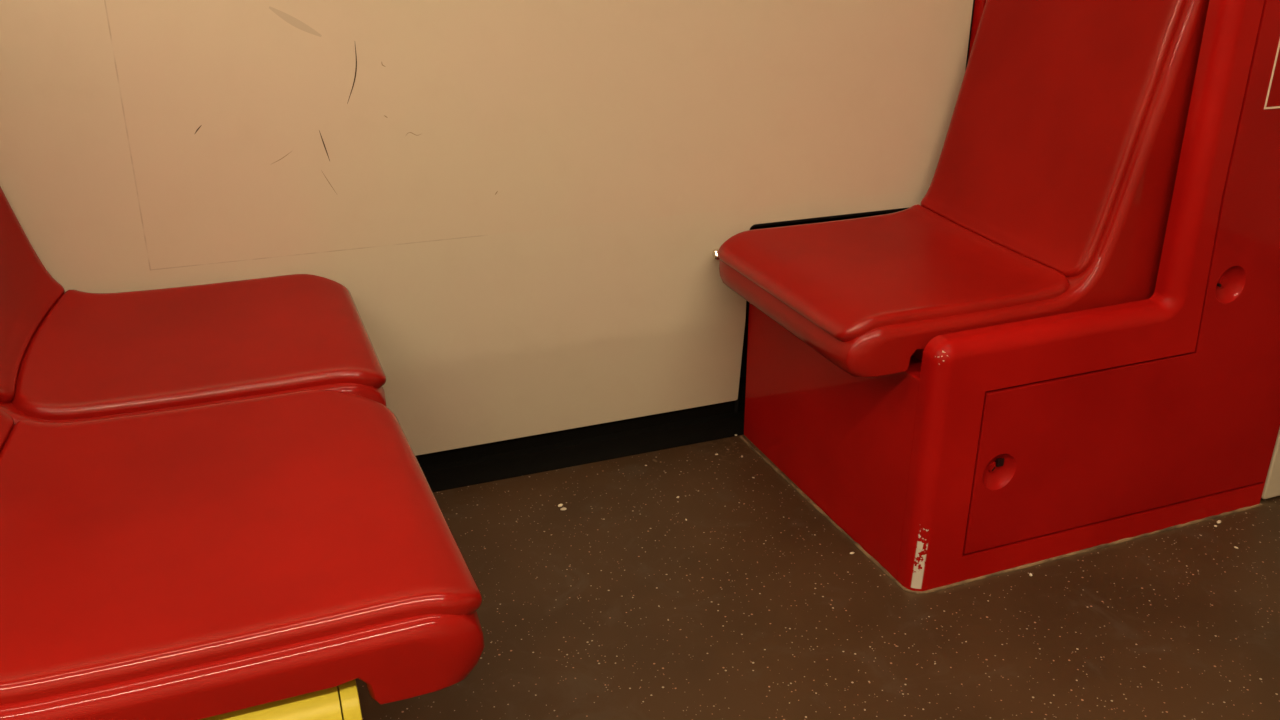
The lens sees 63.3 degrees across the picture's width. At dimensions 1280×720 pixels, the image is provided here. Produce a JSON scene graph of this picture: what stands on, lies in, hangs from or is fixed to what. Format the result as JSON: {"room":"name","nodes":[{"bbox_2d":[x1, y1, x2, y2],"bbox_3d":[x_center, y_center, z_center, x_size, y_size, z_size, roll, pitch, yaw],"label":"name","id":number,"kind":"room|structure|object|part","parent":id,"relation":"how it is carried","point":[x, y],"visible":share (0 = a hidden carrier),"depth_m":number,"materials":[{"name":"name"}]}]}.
{"room":"train carriage","nodes":[
{"label":"train carriage","id":0,"kind":"room"},
{"bbox_2d":[0,0,972,455],"bbox_3d":[-1.584,-0.571,0.922,4.643,1.986,0.033,-9,24,-20],"label":"wall","id":1,"kind":"structure","parent":0,"point":[522,208],"depth_m":1.61,"materials":[{"name":"beige laminate"}]},
{"bbox_2d":[416,377,745,491],"bbox_3d":[-0.817,0.242,1.602,6.300,0.090,0.060,-9,24,-20],"label":"baseboard","id":2,"kind":"structure","parent":1,"relation":"attached to","point":[505,459],"depth_m":1.86,"materials":[{"name":"black"}]},
{"bbox_2d":[356,435,1279,719],"bbox_3d":[-0.312,0.792,0.448,6.300,0.040,2.810,-9,24,-20],"label":"floor","id":3,"kind":"structure","parent":0,"point":[613,604],"depth_m":1.44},
{"bbox_2d":[740,0,1279,593],"bbox_3d":[0.597,-0.440,1.600,0.695,1.352,0.606,-9,24,-20],"label":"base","id":4,"kind":"object","parent":3,"relation":"on","point":[1008,447],"visible":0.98,"depth_m":1.49,"materials":[{"name":"red plastic"}]},
{"bbox_2d":[712,0,1208,377],"bbox_3d":[0.467,-0.378,1.556,0.614,0.616,0.515,-9,24,-20],"label":"seat","id":5,"kind":"object","parent":4,"relation":"on","point":[1050,191],"visible":0.97,"depth_m":1.52,"materials":[{"name":"red plastic"}]},
{"bbox_3d":[0.697,-0.729,1.835,0.247,0.998,0.070,-9,24,-20],"label":"panel","id":6,"kind":"part","parent":4,"relation":"part of","materials":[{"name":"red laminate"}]},
{"bbox_3d":[0.742,-0.317,1.374,0.596,1.205,0.017,-9,24,-20],"label":"access door","id":7,"kind":"part","parent":4,"relation":"part of","materials":[{"name":"red plastic"}]},
{"bbox_2d":[1264,39,1279,108],"bbox_3d":[0.911,-0.442,1.384,0.152,0.203,0.001,-9,24,-20],"label":"sticker","id":8,"kind":"object","parent":4,"relation":"attached to","point":[1272,101],"visible":1,"depth_m":1.39,"materials":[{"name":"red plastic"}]},
{"bbox_3d":[-0.872,0.303,1.114,0.950,0.352,0.785,-9,24,-20],"label":"box","id":9,"kind":"object","parent":3,"relation":"on","visible":0},
{"bbox_2d":[0,186,386,424],"bbox_3d":[-0.632,-0.231,1.195,0.572,0.616,0.422,-9,24,-20],"label":"seat","id":10,"kind":"object","parent":9,"relation":"on","point":[70,355],"visible":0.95,"depth_m":1.26,"materials":[{"name":"red plastic"}]},
{"bbox_2d":[0,390,484,719],"bbox_3d":[-0.465,-0.067,0.820,0.570,0.616,0.460,-9,24,-20],"label":"seat","id":11,"kind":"object","parent":9,"relation":"on","point":[204,561],"visible":1,"depth_m":0.85,"materials":[{"name":"red plastic"}]},
{"bbox_2d":[199,679,362,719],"bbox_3d":[-0.688,0.375,0.689,0.983,0.146,0.112,-9,24,-20],"label":"beam","id":12,"kind":"structure","parent":9,"relation":"attached to","point":[340,702],"depth_m":0.78,"materials":[{"name":"yellow metal"}]},
{"bbox_2d":[734,0,974,412],"bbox_3d":[-0.837,-0.681,1.270,6.300,2.050,0.040,-9,24,-20],"label":"trim","id":13,"kind":"structure","parent":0,"point":[745,340],"depth_m":1.95,"materials":[{"name":"black rubber"}]},
{"bbox_2d":[1261,428,1279,499],"bbox_3d":[1.438,-0.813,1.778,1.088,1.900,0.546,-9,24,-20],"label":"wall partition","id":14,"kind":"structure","parent":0,"point":[1271,489],"depth_m":1.71,"materials":[{"name":"beige"}]}
]}

